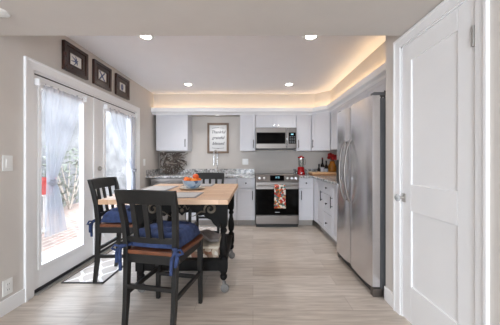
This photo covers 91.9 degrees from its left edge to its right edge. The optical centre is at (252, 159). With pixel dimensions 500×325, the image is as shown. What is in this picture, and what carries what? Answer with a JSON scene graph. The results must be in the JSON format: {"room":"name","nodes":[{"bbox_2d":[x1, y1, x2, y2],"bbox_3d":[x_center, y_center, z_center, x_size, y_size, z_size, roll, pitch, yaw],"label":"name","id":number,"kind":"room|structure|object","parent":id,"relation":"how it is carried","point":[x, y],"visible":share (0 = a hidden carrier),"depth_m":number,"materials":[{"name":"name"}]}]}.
{"room":"kitchen","nodes":[
{"label":"kitchen","id":0,"kind":"room"},
{"bbox_2d":[0,36,159,301],"bbox_3d":[-1.970,-0.040,0.660,0.140,2.440,8.520,0,0,0],"label":"wall","id":1,"kind":"structure","parent":0,"point":[47,50],"depth_m":1.96,"materials":[{"name":"beige paint"}]},
{"bbox_2d":[2,155,12,170],"bbox_3d":[-1.894,0.025,1.870,0.010,0.120,0.076,0,0,0],"label":"light switch","id":2,"kind":"object","parent":1,"relation":"attached to","point":[7,161],"visible":1,"depth_m":1.86,"materials":[{"name":"white plastic"}]},
{"bbox_2d":[2,277,12,296],"bbox_3d":[-1.894,0.980,1.870,0.009,0.120,0.076,0,0,0],"label":"power outlet","id":3,"kind":"object","parent":1,"relation":"attached to","point":[7,285],"visible":1,"depth_m":1.86,"materials":[{"name":"white plastic"}]},
{"bbox_2d":[0,289,24,317],"bbox_3d":[-1.893,1.123,0.390,0.014,0.115,7.780,0,0,0],"label":"baseboard","id":4,"kind":"structure","parent":1,"relation":"attached to","point":[7,305],"depth_m":1.90,"materials":[{"name":"white paint"}]},
{"bbox_2d":[62,40,87,79],"bbox_3d":[-1.884,-1.050,2.575,0.030,0.290,0.350,0,0,0],"label":"picture frame","id":5,"kind":"object","parent":1,"relation":"attached to","point":[74,60],"visible":1,"depth_m":2.55,"materials":[{"name":"brown wood"}]},
{"bbox_2d":[24,56,139,302],"bbox_3d":[-1.889,0.159,3.013,0.020,2.042,2.019,0,0,0],"label":"trim","id":6,"kind":"structure","parent":1,"relation":"attached to","point":[30,64],"depth_m":2.06,"materials":[{"name":"white paint"}]},
{"bbox_2d":[34,70,135,295],"bbox_3d":[-1.941,0.200,3.013,0.198,1.960,1.855,0,0,0],"label":"door","id":7,"kind":"structure","parent":1,"relation":"in","point":[92,113],"depth_m":2.71,"materials":[{"name":"white paint"}]},
{"bbox_2d":[34,78,87,101],"bbox_3d":[-1.881,-0.680,2.413,0.047,0.060,0.615,0,0,0],"label":"curtain rod","id":8,"kind":"object","parent":7,"relation":"attached to","point":[37,82],"visible":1,"depth_m":2.26,"materials":[{"name":"white paint"}]},
{"bbox_2d":[44,92,76,236],"bbox_3d":[-1.877,0.007,2.412,0.075,1.385,0.492,0,0,-6],"label":"curtain","id":9,"kind":"object","parent":8,"relation":"hanging from","point":[56,92],"visible":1,"depth_m":2.30,"materials":[{"name":"white fabric"}]},
{"bbox_2d":[104,104,137,119],"bbox_3d":[-1.881,-0.680,3.495,0.047,0.060,0.810,0,0,0],"label":"curtain rod","id":10,"kind":"object","parent":7,"relation":"attached to","point":[105,105],"visible":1,"depth_m":3.38,"materials":[{"name":"white paint"}]},
{"bbox_2d":[92,59,111,91],"bbox_3d":[-1.884,-1.050,3.030,0.030,0.290,0.350,0,0,0],"label":"picture frame","id":11,"kind":"object","parent":1,"relation":"attached to","point":[101,74],"visible":1,"depth_m":3.00,"materials":[{"name":"brown wood"}]},
{"bbox_2d":[115,73,129,99],"bbox_3d":[-1.884,-1.050,3.495,0.030,0.290,0.350,0,0,0],"label":"picture frame","id":12,"kind":"object","parent":1,"relation":"attached to","point":[122,85],"visible":1,"depth_m":3.48,"materials":[{"name":"brown wood"}]},
{"bbox_2d":[151,62,385,114],"bbox_3d":[-0.250,-0.915,3.337,3.300,0.120,2.565,0,0,0],"label":"crown molding","id":13,"kind":"structure","parent":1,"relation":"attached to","point":[377,75],"depth_m":4.50,"materials":[{"name":"white paint"}]},
{"bbox_2d":[0,218,411,324],"bbox_3d":[-0.090,1.230,0.710,3.820,0.100,8.620,0,0,0],"label":"floor","id":14,"kind":"structure","parent":0,"point":[276,275],"depth_m":2.09,"materials":[{"name":"brown wood"}]},
{"bbox_2d":[61,248,122,283],"bbox_3d":[-1.633,1.175,2.965,0.405,0.009,1.310,0,0,0],"label":"door mat","id":15,"kind":"object","parent":14,"relation":"on","point":[107,269],"visible":0.45,"depth_m":2.50,"materials":[{"name":"white fabric"}]},
{"bbox_2d":[87,177,156,282],"bbox_3d":[-1.317,0.675,2.490,0.528,0.988,0.444,0,0,0],"label":"counter chair","id":16,"kind":"object","parent":15,"relation":"on","point":[95,184],"visible":0.63,"depth_m":2.30,"materials":[{"name":"black paint"}]},
{"bbox_2d":[86,205,131,236],"bbox_3d":[-1.309,0.604,2.490,0.479,0.251,0.541,0,0,0],"label":"seat cushion","id":17,"kind":"object","parent":16,"relation":"on","point":[112,216],"visible":0.47,"depth_m":2.30,"materials":[{"name":"blue fabric"}]},
{"bbox_2d":[114,189,202,324],"bbox_3d":[-0.666,0.686,1.804,0.444,0.988,0.528,0,0,11],"label":"counter chair","id":18,"kind":"object","parent":14,"relation":"on","point":[157,256],"visible":0.91,"depth_m":1.63,"materials":[{"name":"black paint"}]},
{"bbox_2d":[111,220,199,275],"bbox_3d":[-0.665,0.615,1.811,0.541,0.251,0.479,0,0,11],"label":"seat cushion","id":19,"kind":"object","parent":18,"relation":"on","point":[188,231],"visible":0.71,"depth_m":1.69,"materials":[{"name":"blue fabric"}]},
{"bbox_2d":[98,184,237,292],"bbox_3d":[-0.725,0.750,2.605,1.050,0.859,1.310,0,0,0],"label":"dining table","id":20,"kind":"object","parent":14,"relation":"on","point":[214,203],"visible":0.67,"depth_m":2.15,"materials":[{"name":"black paint"}]},
{"bbox_2d":[139,186,177,190],"bbox_3d":[-1.060,0.317,2.725,0.320,0.004,0.450,0,0,0],"label":"placemat","id":21,"kind":"object","parent":20,"relation":"on","point":[165,188],"visible":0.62,"depth_m":2.67,"materials":[{"name":"white fabric"}]},
{"bbox_2d":[177,192,203,197],"bbox_3d":[-0.705,0.317,2.195,0.450,0.004,0.330,0,0,0],"label":"placemat","id":22,"kind":"object","parent":20,"relation":"on","point":[179,194],"visible":0.45,"depth_m":2.21,"materials":[{"name":"white fabric"}]},
{"bbox_2d":[180,186,204,189],"bbox_3d":[-0.665,0.310,2.660,0.276,0.018,0.276,0,0,0],"label":"serving plate","id":23,"kind":"object","parent":20,"relation":"on","point":[199,187],"visible":0.73,"depth_m":2.62,"materials":[{"name":"white ceramic"}]},
{"bbox_2d":[182,180,201,188],"bbox_3d":[-0.665,0.265,2.660,0.212,0.086,0.212,0,0,0],"label":"fruit bowl","id":24,"kind":"object","parent":23,"relation":"on","point":[189,184],"visible":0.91,"depth_m":2.58,"materials":[{"name":"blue ceramic"}]},
{"bbox_2d":[188,237,220,256],"bbox_3d":[-0.517,0.837,2.350,0.415,0.098,0.310,0,0,0],"label":"storage box","id":25,"kind":"object","parent":20,"relation":"on","point":[210,249],"visible":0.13,"depth_m":2.20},
{"bbox_2d":[200,229,220,241],"bbox_3d":[-0.471,0.730,2.364,0.308,0.093,0.197,0,0,0],"label":"folded cloth","id":26,"kind":"object","parent":25,"relation":"on","point":[209,235],"visible":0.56,"depth_m":2.34,"materials":[{"name":"grey fabric"}]},
{"bbox_2d":[182,234,232,262],"bbox_3d":[-0.631,0.899,2.530,0.778,0.022,0.780,0,0,0],"label":"shelf","id":27,"kind":"object","parent":20,"relation":"attached to","point":[229,237],"depth_m":2.16,"materials":[{"name":"black paint"}]},
{"bbox_2d":[151,178,186,220],"bbox_3d":[-1.506,0.749,4.567,0.618,0.862,0.666,0,0,0],"label":"dishwasher","id":28,"kind":"object","parent":14,"relation":"on","point":[154,181],"visible":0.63,"depth_m":4.29,"materials":[{"name":"silver metal"}]},
{"bbox_2d":[188,172,224,233],"bbox_3d":[-0.655,0.686,3.472,0.444,0.988,0.528,0,0,0],"label":"counter chair","id":29,"kind":"object","parent":14,"relation":"on","point":[208,175],"visible":0.33,"depth_m":3.68,"materials":[{"name":"black paint"}]},
{"bbox_2d":[199,226,216,230],"bbox_3d":[-0.825,1.175,3.990,0.650,0.009,0.540,0,0,0],"label":"kitchen mat","id":30,"kind":"object","parent":14,"relation":"on","point":[212,228],"visible":0.06,"depth_m":4.14,"materials":[{"name":"white fabric"}]},
{"bbox_2d":[186,178,236,224],"bbox_3d":[-0.740,0.749,4.590,0.902,0.862,0.654,0,0,0],"label":"base cabinet","id":31,"kind":"object","parent":14,"relation":"on","point":[226,180],"visible":0.13,"depth_m":4.30,"materials":[{"name":"white paint"}]},
{"bbox_2d":[145,169,254,177],"bbox_3d":[-0.931,0.248,4.590,1.934,0.137,0.655,0,0,0],"label":"countertop","id":32,"kind":"structure","parent":31,"relation":"on","point":[229,173],"depth_m":4.80,"materials":[{"name":"grey stone"}]},
{"bbox_2d":[159,152,187,173],"bbox_3d":[-1.585,0.058,4.831,0.566,0.433,0.112,0,0,0],"label":"artwork","id":33,"kind":"object","parent":32,"relation":"on","point":[171,164],"visible":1,"depth_m":4.82,"materials":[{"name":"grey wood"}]},
{"bbox_2d":[213,150,219,172],"bbox_3d":[-0.714,0.040,4.706,0.176,0.477,0.089,0,0,-41],"label":"faucet","id":34,"kind":"object","parent":32,"relation":"on","point":[214,151],"visible":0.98,"depth_m":4.71,"materials":[{"name":"silver metal"}]},
{"bbox_2d":[237,178,254,224],"bbox_3d":[-0.125,0.749,4.590,0.317,0.862,0.654,0,0,0],"label":"base cabinet","id":35,"kind":"object","parent":14,"relation":"on","point":[246,186],"visible":0.99,"depth_m":4.31,"materials":[{"name":"white paint"}]},
{"bbox_2d":[255,173,298,226],"bbox_3d":[0.424,0.718,4.541,0.764,0.925,0.739,0,0,0],"label":"range","id":36,"kind":"object","parent":14,"relation":"on","point":[266,215],"visible":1,"depth_m":4.23,"materials":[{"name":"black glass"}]},
{"bbox_2d":[255,173,292,173],"bbox_3d":[0.424,0.276,4.600,0.764,0.016,0.620,0,0,0],"label":"cooktop","id":37,"kind":"object","parent":36,"relation":"in","point":[255,173],"depth_m":4.80,"materials":[{"name":"black glass"}]},
{"bbox_2d":[274,185,285,208],"bbox_3d":[0.465,0.630,4.180,0.200,0.412,0.048,0,0,0],"label":"dish towel","id":38,"kind":"object","parent":36,"relation":"hanging from","point":[279,190],"visible":1,"depth_m":4.16,"materials":[{"name":"multicoloured fabric"}]},
{"bbox_2d":[299,178,312,224],"bbox_3d":[0.945,0.749,4.590,0.262,0.862,0.654,0,0,0],"label":"base cabinet","id":39,"kind":"object","parent":14,"relation":"on","point":[305,184],"visible":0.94,"depth_m":4.30,"materials":[{"name":"white paint"}]},
{"bbox_2d":[316,179,327,235],"bbox_3d":[1.383,0.749,3.955,0.668,0.862,0.417,0,0,0],"label":"base cabinet","id":40,"kind":"object","parent":14,"relation":"on","point":[319,184],"visible":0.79,"depth_m":3.98,"materials":[{"name":"white paint"}]},
{"bbox_2d":[293,169,336,184],"bbox_3d":[1.264,0.248,3.951,0.905,0.137,1.932,0,0,0],"label":"countertop","id":41,"kind":"structure","parent":40,"relation":"on","point":[330,179],"depth_m":4.11,"materials":[{"name":"grey stone"}]},
{"bbox_2d":[297,156,304,174],"bbox_3d":[0.925,0.097,4.660,0.156,0.364,0.156,0,0,-43],"label":"blender","id":42,"kind":"object","parent":41,"relation":"on","point":[301,171],"visible":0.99,"depth_m":4.60,"materials":[{"name":"red plastic"}]},
{"bbox_2d":[320,158,323,171],"bbox_3d":[1.352,0.116,4.715,0.074,0.327,0.072,0,0,0],"label":"bottle","id":43,"kind":"object","parent":41,"relation":"on","point":[322,164],"visible":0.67,"depth_m":4.69,"materials":[{"name":"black glass"}]},
{"bbox_2d":[309,173,335,175],"bbox_3d":[1.337,0.266,4.495,0.525,0.026,0.330,0,0,0],"label":"cutting board","id":44,"kind":"object","parent":41,"relation":"on","point":[309,173],"visible":0.56,"depth_m":4.33,"materials":[{"name":"brown wood"}]},
{"bbox_2d":[308,172,335,173],"bbox_3d":[1.323,0.239,4.497,0.515,0.026,0.305,0,0,0],"label":"cutting board","id":45,"kind":"object","parent":44,"relation":"on","point":[308,172],"visible":0.76,"depth_m":4.38,"materials":[{"name":"brown wood"}]},
{"bbox_2d":[324,161,327,171],"bbox_3d":[1.428,0.145,4.720,0.074,0.267,0.072,0,0,0],"label":"bottle","id":46,"kind":"object","parent":41,"relation":"on","point":[326,165],"visible":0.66,"depth_m":4.69,"materials":[{"name":"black glass"}]},
{"bbox_2d":[327,153,336,171],"bbox_3d":[1.563,0.067,4.764,0.182,0.424,0.178,0,0,26],"label":"vase","id":47,"kind":"object","parent":41,"relation":"on","point":[332,166],"visible":0.98,"depth_m":4.71,"materials":[{"name":"orange ceramic"}]},
{"bbox_2d":[314,178,315,221],"bbox_3d":[1.092,0.692,4.233,0.028,0.747,0.130,0,0,0],"label":"trim","id":48,"kind":"structure","parent":40,"relation":"attached to","point":[314,178],"depth_m":4.21,"materials":[{"name":"white paint"}]},
{"bbox_2d":[323,181,336,244],"bbox_3d":[1.387,0.749,3.548,0.660,0.862,0.387,0,0,0],"label":"base cabinet","id":49,"kind":"object","parent":14,"relation":"on","point":[326,186],"visible":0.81,"depth_m":3.55,"materials":[{"name":"white paint"}]},
{"bbox_2d":[330,184,336,241],"bbox_3d":[1.383,0.749,3.168,0.668,0.862,0.362,0,0,0],"label":"base cabinet","id":50,"kind":"object","parent":14,"relation":"on","point":[333,199],"visible":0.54,"depth_m":3.26,"materials":[{"name":"white paint"}]},
{"bbox_2d":[336,92,385,296],"bbox_3d":[1.308,0.296,2.529,0.763,1.768,0.887,0,0,0],"label":"refrigerator","id":51,"kind":"object","parent":14,"relation":"on","point":[361,127],"visible":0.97,"depth_m":2.19,"materials":[{"name":"metal"}]},
{"bbox_2d":[0,0,443,35],"bbox_3d":[-0.388,-1.095,-0.845,3.024,0.330,5.310,0,0,0],"label":"ceiling","id":52,"kind":"structure","parent":0,"point":[28,17],"depth_m":1.57,"materials":[{"name":"beige paint"}]},
{"bbox_2d":[0,8,10,17],"bbox_3d":[-1.600,-0.922,1.510,0.124,0.016,0.124,0,0,0],"label":"smoke detector","id":53,"kind":"object","parent":52,"relation":"attached to","point":[3,13],"visible":1,"depth_m":1.52,"materials":[{"name":"white plastic"}]},
{"bbox_2d":[67,36,385,93],"bbox_3d":[-0.110,-1.320,0.710,3.860,0.120,8.660,0,0,0],"label":"ceiling","id":54,"kind":"structure","parent":0,"point":[212,64],"depth_m":3.06,"materials":[{"name":"paint"}]},
{"bbox_2d":[137,36,154,40],"bbox_3d":[-1.090,-1.254,2.460,0.176,0.012,0.176,0,0,0],"label":"recessed light","id":55,"kind":"object","parent":54,"relation":"in","point":[147,38],"visible":0.56,"depth_m":2.48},
{"bbox_2d":[302,36,318,40],"bbox_3d":[0.590,-1.254,2.460,0.176,0.012,0.176,0,0,0],"label":"recessed light","id":56,"kind":"object","parent":54,"relation":"in","point":[307,38],"visible":0.58,"depth_m":2.48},
{"bbox_2d":[160,116,336,217],"bbox_3d":[-0.110,-0.040,4.980,3.860,2.440,0.120,0,0,0],"label":"wall","id":57,"kind":"structure","parent":0,"point":[262,161],"depth_m":4.92,"materials":[{"name":"beige paint"}]},
{"bbox_2d":[156,115,191,150],"bbox_3d":[-1.535,-0.529,4.730,0.597,0.708,0.374,0,0,0],"label":"upper cabinet","id":58,"kind":"object","parent":57,"relation":"attached to","point":[173,132],"visible":1,"depth_m":4.59,"materials":[{"name":"white paint"}]},
{"bbox_2d":[207,123,228,152],"bbox_3d":[-0.709,-0.443,4.905,0.433,0.615,0.026,0,0,0],"label":"framed sign","id":59,"kind":"object","parent":57,"relation":"attached to","point":[217,133],"visible":1,"depth_m":4.91,"materials":[{"name":"white paper"}]},
{"bbox_2d":[242,159,247,164],"bbox_3d":[-0.155,0.035,4.914,0.120,0.120,0.010,0,0,0],"label":"light switch","id":60,"kind":"object","parent":57,"relation":"attached to","point":[244,161],"visible":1,"depth_m":4.91,"materials":[{"name":"white plastic"}]},
{"bbox_2d":[240,115,254,150],"bbox_3d":[-0.100,-0.529,4.730,0.292,0.708,0.374,0,0,0],"label":"upper cabinet","id":61,"kind":"object","parent":57,"relation":"attached to","point":[247,122],"visible":1,"depth_m":4.59,"materials":[{"name":"white paint"}]},
{"bbox_2d":[153,41,385,115],"bbox_3d":[-0.090,-1.073,3.485,3.620,0.375,2.870,0,0,0],"label":"soffit","id":62,"kind":"structure","parent":57,"relation":"attached to","point":[376,58],"depth_m":4.62,"materials":[{"name":"beige paint"}]},
{"bbox_2d":[256,115,295,127],"bbox_3d":[0.433,-0.747,4.734,0.762,0.273,0.365,0,0,0],"label":"upper cabinet","id":63,"kind":"object","parent":57,"relation":"attached to","point":[262,121],"visible":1,"depth_m":4.58,"materials":[{"name":"white paint"}]},
{"bbox_2d":[256,128,296,149],"bbox_3d":[0.434,-0.406,4.688,0.760,0.401,0.457,0,0,0],"label":"microwave","id":64,"kind":"object","parent":63,"relation":"attached to","point":[266,138],"visible":1,"depth_m":4.51,"materials":[{"name":"silver metal"}]},
{"bbox_2d":[293,115,310,150],"bbox_3d":[0.962,-0.529,4.730,0.282,0.708,0.374,0,0,0],"label":"upper cabinet","id":65,"kind":"object","parent":57,"relation":"attached to","point":[303,122],"visible":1,"depth_m":4.59,"materials":[{"name":"white paint"}]},
{"bbox_2d":[293,169,316,173],"bbox_3d":[1.264,0.230,3.951,0.905,0.099,1.932,0,0,0],"label":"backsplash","id":66,"kind":"structure","parent":57,"relation":"attached to","point":[294,170],"depth_m":4.89,"materials":[{"name":"stone"}]},
{"bbox_2d":[311,112,336,150],"bbox_3d":[1.412,-0.529,4.615,0.609,0.708,0.600,0,0,0],"label":"upper cabinet","id":67,"kind":"object","parent":57,"relation":"attached to","point":[320,122],"visible":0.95,"depth_m":4.45,"materials":[{"name":"white paint"}]},
{"bbox_2d":[386,0,499,324],"bbox_3d":[1.472,-0.040,-0.725,0.696,2.440,5.550,0,0,0],"label":"wall","id":68,"kind":"structure","parent":0,"point":[494,4],"depth_m":1.15,"materials":[{"name":"beige paint"}]},
{"bbox_2d":[367,78,385,97],"bbox_3d":[1.528,-0.747,2.505,0.378,0.273,0.857,0,0,0],"label":"upper cabinet","id":69,"kind":"object","parent":68,"relation":"attached to","point":[380,86],"visible":0.2,"depth_m":2.65,"materials":[{"name":"white paint"}]},
{"bbox_2d":[384,286,392,307],"bbox_3d":[1.117,1.123,-0.725,0.014,0.115,5.550,0,0,0],"label":"baseboard","id":70,"kind":"structure","parent":68,"relation":"attached to","point":[388,294],"depth_m":1.98,"materials":[{"name":"white paint"}]},
{"bbox_2d":[394,0,474,324],"bbox_3d":[1.151,0.163,1.526,0.181,2.035,0.628,0,0,0],"label":"door","id":71,"kind":"structure","parent":68,"relation":"in","point":[437,197],"depth_m":1.48,"materials":[{"name":"white paint"}]},
{"bbox_2d":[393,0,489,324],"bbox_3d":[1.113,0.129,1.528,0.020,2.103,0.761,0,0,0],"label":"trim","id":72,"kind":"structure","parent":68,"relation":"attached to","point":[482,7],"depth_m":1.20,"materials":[{"name":"white paint"}]},
{"label":"outside","id":73,"kind":"structure","parent":0,"visible":0},
{"bbox_2d":[42,194,116,251],"bbox_3d":[-4.770,1.260,4.000,5.460,0.080,14.000,0,0,0],"label":"paving","id":74,"kind":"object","parent":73,"point":[66,223],"depth_m":4.51,"materials":[{"name":"white concrete"}]},
{"bbox_2d":[42,155,59,233],"bbox_3d":[-3.535,0.556,4.122,0.548,1.326,0.451,0,0,-33],"label":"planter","id":75,"kind":"object","parent":74,"relation":"on","point":[47,186],"visible":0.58,"depth_m":4.09,"materials":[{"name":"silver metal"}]},
{"bbox_2d":[42,236,78,261],"bbox_3d":[-2.396,1.250,3.000,0.708,0.100,8.000,0,0,0],"label":"step","id":76,"kind":"structure","parent":74,"relation":"on","point":[52,252],"depth_m":3.25,"materials":[{"name":"concrete"}]},
{"bbox_2d":[42,145,78,208],"bbox_3d":[-4.543,0.438,5.968,0.778,1.581,2.069,0,0,0],"label":"shrub","id":77,"kind":"object","parent":74,"relation":"on","point":[69,201],"visible":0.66,"depth_m":5.85,"materials":[{"name":"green plant"}]},
{"bbox_2d":[42,90,126,209],"bbox_3d":[-5.100,-0.250,4.000,0.200,2.940,14.000,0,0,0],"label":"sky","id":78,"kind":"structure","parent":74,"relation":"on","point":[66,135],"depth_m":6.63,"materials":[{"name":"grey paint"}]},
{"bbox_3d":[1.770,-0.040,3.485,0.100,2.440,2.870,0,0,0],"label":"wall","id":79,"kind":"structure","parent":0,"visible":0},
{"bbox_2d":[331,102,346,149],"bbox_3d":[1.528,-0.529,3.925,0.378,0.708,0.717,0,0,0],"label":"upper cabinet","id":80,"kind":"object","parent":79,"relation":"attached to","point":[334,112],"visible":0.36,"depth_m":4.11,"materials":[{"name":"white paint"}]},
{"bbox_2d":[347,90,366,107],"bbox_3d":[1.528,-0.747,3.250,0.378,0.273,0.617,0,0,0],"label":"upper cabinet","id":81,"kind":"object","parent":79,"relation":"attached to","point":[363,94],"visible":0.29,"depth_m":3.20,"materials":[{"name":"white paint"}]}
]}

